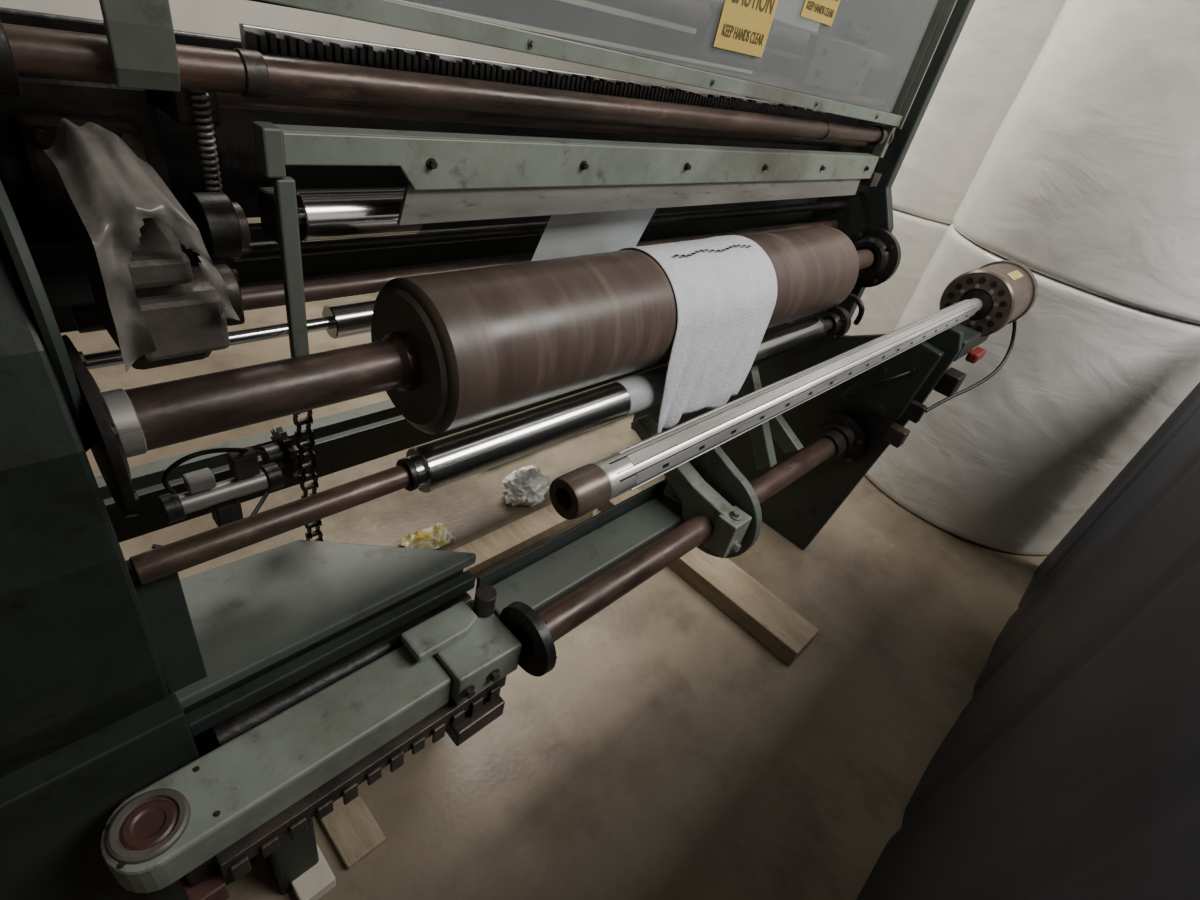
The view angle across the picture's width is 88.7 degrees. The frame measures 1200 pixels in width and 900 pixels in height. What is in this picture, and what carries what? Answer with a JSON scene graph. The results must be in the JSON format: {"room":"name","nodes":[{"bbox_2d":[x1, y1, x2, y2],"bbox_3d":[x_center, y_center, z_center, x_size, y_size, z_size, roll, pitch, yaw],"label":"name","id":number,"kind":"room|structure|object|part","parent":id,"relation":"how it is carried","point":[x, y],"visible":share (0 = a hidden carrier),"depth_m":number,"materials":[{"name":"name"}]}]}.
{"room":"factory floor","nodes":[
{"label":"factory floor","id":0,"kind":"room"},
{"bbox_2d":[0,0,665,83],"bbox_3d":[-2.548,-3.678,3.733,9.500,3.800,0.100,-23,49,-41],"label":"wall","id":1,"kind":"structure","parent":0,"point":[211,17],"depth_m":4.75,"materials":[{"name":"white paint"}]},
{"bbox_2d":[61,217,1048,899],"bbox_3d":[0.205,0.272,2.582,9.500,0.100,9.000,-23,49,-41],"label":"floor","id":2,"kind":"structure","parent":0,"point":[665,752],"depth_m":1.82,"materials":[{"name":"concrete"}]},
{"bbox_2d":[291,793,385,899],"bbox_3d":[-0.603,0.859,1.360,0.190,0.040,0.180,-23,49,-41],"label":"plank","id":3,"kind":"object","parent":2,"relation":"on","point":[351,827],"visible":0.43,"depth_m":1.36,"materials":[{"name":"brown wood"}]},
{"bbox_2d":[398,522,455,549],"bbox_3d":[-0.597,0.307,2.130,0.170,0.020,0.100,-23,49,-41],"label":"wrapper","id":4,"kind":"object","parent":2,"relation":"on","point":[438,535],"visible":0.89,"depth_m":2.14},
{"bbox_2d":[0,0,974,899],"bbox_3d":[-0.172,-0.404,1.294,3.240,2.300,1.283,-23,49,-41],"label":"machine","id":5,"kind":"object","parent":2,"relation":"on","point":[112,684],"depth_m":0.99,"materials":[{"name":"green paint"}]},
{"bbox_3d":[-1.005,0.142,1.049,0.205,1.380,0.920,-23,49,-41],"label":"frame","id":6,"kind":"part","parent":5,"relation":"part of","materials":[{"name":"grey metal"}]},
{"bbox_2d":[62,335,138,516],"bbox_3d":[-0.614,-0.026,0.754,0.019,0.230,0.230,-23,49,-41],"label":"plate","id":7,"kind":"object","parent":5,"relation":"attached to","point":[107,449],"visible":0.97,"depth_m":0.69,"materials":[{"name":"black metal"}]},
{"bbox_2d":[43,118,242,372],"bbox_3d":[-0.517,-0.232,0.726,0.154,0.258,0.200,-23,49,-41],"label":"plastic sheet","id":8,"kind":"object","parent":5,"relation":"attached to","point":[158,309],"visible":1,"depth_m":0.67,"materials":[{"name":"plastic"}]},
{"bbox_3d":[-0.655,0.264,0.929,0.054,0.259,0.050,-23,49,-41],"label":"tray post","id":9,"kind":"part","parent":5,"relation":"part of","materials":[{"name":"grey metal"}]},
{"bbox_2d":[151,446,284,548],"bbox_3d":[-0.661,0.074,1.055,0.073,0.210,0.220,35,40,27],"label":"air cylinder","id":10,"kind":"object","parent":5,"relation":"attached to","point":[203,491],"visible":0.79,"depth_m":1.05,"materials":[{"name":"metal"}]},
{"bbox_3d":[-0.189,-0.228,1.743,2.050,0.030,0.035,-23,49,-41],"label":"cross rail","id":11,"kind":"part","parent":5,"relation":"part of","materials":[{"name":"metal"}]},
{"bbox_2d":[260,426,299,479],"bbox_3d":[-0.631,0.010,1.206,0.050,0.110,0.110,-23,49,-41],"label":"sprocket","id":12,"kind":"object","parent":5,"relation":"attached to","point":[281,451],"visible":0.93,"depth_m":1.19,"materials":[{"name":"metal"}]},
{"bbox_2d":[293,410,322,540],"bbox_3d":[-0.594,0.064,1.254,0.029,0.469,0.022,-23,49,-41],"label":"chain","id":13,"kind":"object","parent":12,"relation":"attached to","point":[308,419],"visible":0.5,"depth_m":1.22,"materials":[{"name":"black metal"}]},
{"bbox_2d":[100,585,521,899],"bbox_3d":[-0.490,0.649,1.203,0.689,0.600,0.170,-23,49,-41],"label":"machine arm","id":14,"kind":"object","parent":5,"relation":"attached to","point":[261,790],"visible":0.99,"depth_m":1.04,"materials":[{"name":"green paint"}]},
{"bbox_3d":[-0.622,0.746,1.215,0.080,0.379,0.080,-23,49,-41],"label":"arm support leg","id":15,"kind":"part","parent":14,"relation":"part of","materials":[{"name":"grey metal"}]},
{"bbox_3d":[-0.454,0.548,1.153,0.590,0.072,0.085,-23,49,-41],"label":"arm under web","id":16,"kind":"part","parent":14,"relation":"part of","materials":[{"name":"black metal"}]},
{"bbox_3d":[-0.400,0.564,1.133,0.550,0.040,0.024,-23,49,-41],"label":"arm rack rail","id":17,"kind":"part","parent":14,"relation":"part of","materials":[{"name":"metal"}]},
{"bbox_3d":[-0.280,0.553,1.313,0.120,0.049,0.090,-23,49,-41],"label":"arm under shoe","id":18,"kind":"part","parent":14,"relation":"part of","materials":[{"name":"metal"}]},
{"bbox_3d":[-0.554,0.554,1.335,0.554,0.575,0.020,-23,49,-41],"label":"panel","id":19,"kind":"part","parent":5,"relation":"part of","materials":[{"name":"grey metal"}]},
{"bbox_3d":[-0.010,-0.745,1.510,2.400,0.260,0.020,-23,49,-41],"label":"panel","id":20,"kind":"part","parent":5,"relation":"part of","materials":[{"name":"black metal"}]},
{"bbox_3d":[0.000,-0.587,1.609,2.350,0.100,0.020,-23,49,-41],"label":"panel","id":21,"kind":"part","parent":5,"relation":"part of","materials":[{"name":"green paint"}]},
{"bbox_2d":[101,226,873,457],"bbox_3d":[0.176,-0.361,1.494,2.248,0.265,0.265,-23,49,-41],"label":"roller","id":22,"kind":"object","parent":5,"relation":"attached to","point":[450,350],"visible":0.93,"depth_m":1.02,"materials":[{"name":"metal"}]},
{"bbox_2d":[531,208,655,260],"bbox_3d":[-0.017,-0.455,1.365,0.370,0.260,0.058,-23,49,-41],"label":"paper web","id":23,"kind":"object","parent":22,"relation":"on","point":[564,235],"visible":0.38,"depth_m":1.33},
{"bbox_2d":[618,235,776,433],"bbox_3d":[0.209,-0.323,1.556,0.418,0.396,0.290,-23,49,-41],"label":"sheet","id":24,"kind":"object","parent":22,"relation":"on","point":[724,287],"visible":0.97,"depth_m":1.46,"materials":[{"name":"white"}]},
{"bbox_2d":[129,306,850,584],"bbox_3d":[0.109,-0.144,1.466,2.047,0.110,0.110,-23,49,-41],"label":"roller","id":25,"kind":"object","parent":5,"relation":"attached to","point":[427,467],"visible":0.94,"depth_m":1.10,"materials":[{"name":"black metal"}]},
{"bbox_2d":[252,121,881,224],"bbox_3d":[0.239,-0.626,1.406,1.920,0.132,0.052,-23,49,-41],"label":"bar","id":26,"kind":"object","parent":5,"relation":"attached to","point":[452,177],"visible":1,"depth_m":1.08,"materials":[{"name":"green paint"}]},
{"bbox_3d":[0.265,-0.610,1.454,1.630,0.062,0.008,-23,49,-41],"label":"guard wear plate","id":27,"kind":"part","parent":26,"relation":"part of","materials":[{"name":"metal"}]},
{"bbox_3d":[0.169,-0.934,0.970,2.375,0.850,0.055,-23,49,-41],"label":"safety guard","id":28,"kind":"part","parent":5,"relation":"part of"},
{"bbox_2d":[499,366,867,676],"bbox_3d":[0.306,0.058,1.766,1.500,0.463,0.443,-23,49,-41],"label":"shaft","id":29,"kind":"object","parent":5,"relation":"attached to","point":[722,514],"visible":0.96,"depth_m":1.66,"materials":[{"name":"black metal"}]},
{"bbox_3d":[0.227,0.091,1.731,0.055,0.228,0.403,-23,49,-41],"label":"clamp arm","id":30,"kind":"part","parent":29,"relation":"part of","materials":[{"name":"green paint"}]},
{"bbox_3d":[0.321,0.142,1.757,0.030,0.344,0.325,-23,49,-41],"label":"curved guard plate","id":31,"kind":"part","parent":29,"relation":"part of","materials":[{"name":"green paint"}]},
{"bbox_3d":[0.496,-0.106,1.932,0.040,0.316,0.227,-23,49,-41],"label":"diagonal arm plate","id":32,"kind":"part","parent":29,"relation":"part of","materials":[{"name":"green paint"}]},
{"bbox_3d":[0.587,-0.120,2.105,0.040,0.177,0.287,-23,49,-41],"label":"diagonal arm plate","id":33,"kind":"part","parent":29,"relation":"part of","materials":[{"name":"green paint"}]},
{"bbox_3d":[0.323,-0.992,1.480,0.270,0.100,0.030,-23,49,-41],"label":"bracket plate","id":34,"kind":"part","parent":5,"relation":"part of","materials":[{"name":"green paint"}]},
{"bbox_2d":[713,0,778,57],"bbox_3d":[0.293,-0.859,1.185,0.175,0.157,0.003,-23,49,-41],"label":"caution sign","id":35,"kind":"object","parent":5,"relation":"attached to","point":[744,26],"visible":1,"depth_m":1.20,"materials":[{"name":"yellow paper"}]},
{"bbox_2d":[549,298,982,519],"bbox_3d":[0.596,-0.207,1.427,1.850,0.062,0.062,-23,49,-41],"label":"shaft","id":36,"kind":"object","parent":5,"relation":"attached to","point":[580,491],"visible":1,"depth_m":1.03,"materials":[{"name":"metal"}]},
{"bbox_3d":[0.199,-1.367,1.312,1.600,0.640,0.030,-23,49,-41],"label":"plate","id":37,"kind":"part","parent":5,"relation":"part of","materials":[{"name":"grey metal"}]},
{"bbox_3d":[0.643,-0.231,2.446,0.030,1.030,1.110,-23,49,-41],"label":"unwind plate","id":38,"kind":"part","parent":5,"relation":"part of","materials":[{"name":"green paint"}]},
{"bbox_2d":[800,0,839,25],"bbox_3d":[0.488,-0.993,1.315,0.145,0.125,0.003,-23,49,-41],"label":"caution sign","id":39,"kind":"object","parent":5,"relation":"attached to","point":[822,11],"visible":1,"depth_m":1.34,"materials":[{"name":"yellow paper"}]},
{"bbox_3d":[0.670,-1.086,1.740,0.350,0.110,0.030,-23,49,-41],"label":"bracket plate","id":40,"kind":"part","parent":5,"relation":"part of","materials":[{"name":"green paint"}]},
{"bbox_3d":[0.791,-0.976,2.426,0.050,2.300,0.750,-23,49,-41],"label":"frame","id":41,"kind":"part","parent":5,"relation":"part of","materials":[{"name":"green paint"}]},
{"bbox_2d":[849,228,900,287],"bbox_3d":[0.985,-0.704,2.253,0.063,0.210,0.210,-23,49,-41],"label":"flange bearing","id":42,"kind":"object","parent":5,"relation":"attached to","point":[885,248],"visible":0.64,"depth_m":2.21,"materials":[{"name":"black metal"}]},
{"bbox_3d":[0.980,-1.288,1.743,0.025,0.850,0.032,-23,49,-41],"label":"guard post","id":43,"kind":"part","parent":5,"relation":"part of","materials":[{"name":"grey metal"}]},
{"bbox_2d":[835,293,1016,447],"bbox_3d":[1.133,-0.277,2.134,0.681,0.413,0.406,-1,37,-20],"label":"bracket","id":44,"kind":"object","parent":5,"relation":"attached to","point":[889,389],"visible":0.92,"depth_m":2.01,"materials":[{"name":"black metal"}]},
{"bbox_2d":[939,260,1037,336],"bbox_3d":[1.346,-0.525,2.131,0.318,0.228,0.228,-23,49,-41],"label":"motor","id":45,"kind":"object","parent":5,"relation":"on","point":[1007,290],"visible":0.81,"depth_m":2.03,"materials":[{"name":"brown metal"}]},
{"bbox_2d":[453,504,592,574],"bbox_3d":[-0.365,0.339,2.165,0.880,0.045,0.100,-23,49,-41],"label":"plank","id":46,"kind":"object","parent":2,"relation":"on","point":[490,549],"depth_m":2.19,"materials":[{"name":"beige wood"}]},
{"bbox_2d":[502,465,550,506],"bbox_3d":[-0.285,0.130,2.399,0.216,0.141,0.162,-23,49,-41],"label":"crumpled plastic bag","id":47,"kind":"object","parent":2,"relation":"on","point":[527,485],"visible":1,"depth_m":2.36,"materials":[{"name":"white plastic"}]},
{"bbox_2d":[599,488,818,666],"bbox_3d":[0.366,0.420,2.278,0.160,0.075,0.920,-23,49,-41],"label":"wood block","id":48,"kind":"object","parent":2,"relation":"on","point":[773,623],"visible":0.61,"depth_m":2.13,"materials":[{"name":"beige wood"}]},
{"bbox_2d":[845,209,949,335],"bbox_3d":[1.801,-1.065,3.981,1.221,1.065,1.226,-23,49,-41],"label":"paper roll","id":49,"kind":"object","parent":2,"relation":"on","point":[919,238],"visible":0.09,"depth_m":3.36,"materials":[{"name":"white paper"}]},
{"bbox_2d":[891,0,1065,224],"bbox_3d":[2.011,-1.957,3.351,1.207,1.150,1.204,-23,49,-41],"label":"paper roll","id":50,"kind":"object","parent":49,"relation":"on","point":[999,42],"visible":0.21,"depth_m":2.91,"materials":[{"name":"white paper"}]},
{"bbox_2d":[856,382,1199,899],"bbox_3d":[0.863,0.855,0.782,4.320,1.284,0.802,-23,49,-41],"label":"curtain","id":51,"kind":"object","parent":2,"relation":"on","point":[1070,770],"visible":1,"depth_m":1.03,"materials":[{"name":"grey fabric"}]},
{"bbox_2d":[865,224,1199,554],"bbox_3d":[2.001,-0.325,2.954,1.208,1.135,1.208,-23,49,-41],"label":"paper roll","id":52,"kind":"object","parent":2,"relation":"on","point":[1011,462],"visible":0.59,"depth_m":2.49,"materials":[{"name":"white paper"}]},
{"bbox_2d":[953,0,1199,323],"bbox_3d":[2.240,-1.236,2.300,1.224,1.150,1.228,-23,49,-41],"label":"paper roll","id":53,"kind":"object","parent":52,"relation":"on","point":[1089,181],"visible":1,"depth_m":2.10,"materials":[{"name":"white paper"}]},
{"bbox_2d":[653,21,752,96],"bbox_3d":[3.935,-2.701,4.606,0.100,3.800,9.000,-23,49,-41],"label":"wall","id":54,"kind":"structure","parent":0,"point":[668,24],"depth_m":6.88,"materials":[{"name":"white paint"}]}
]}

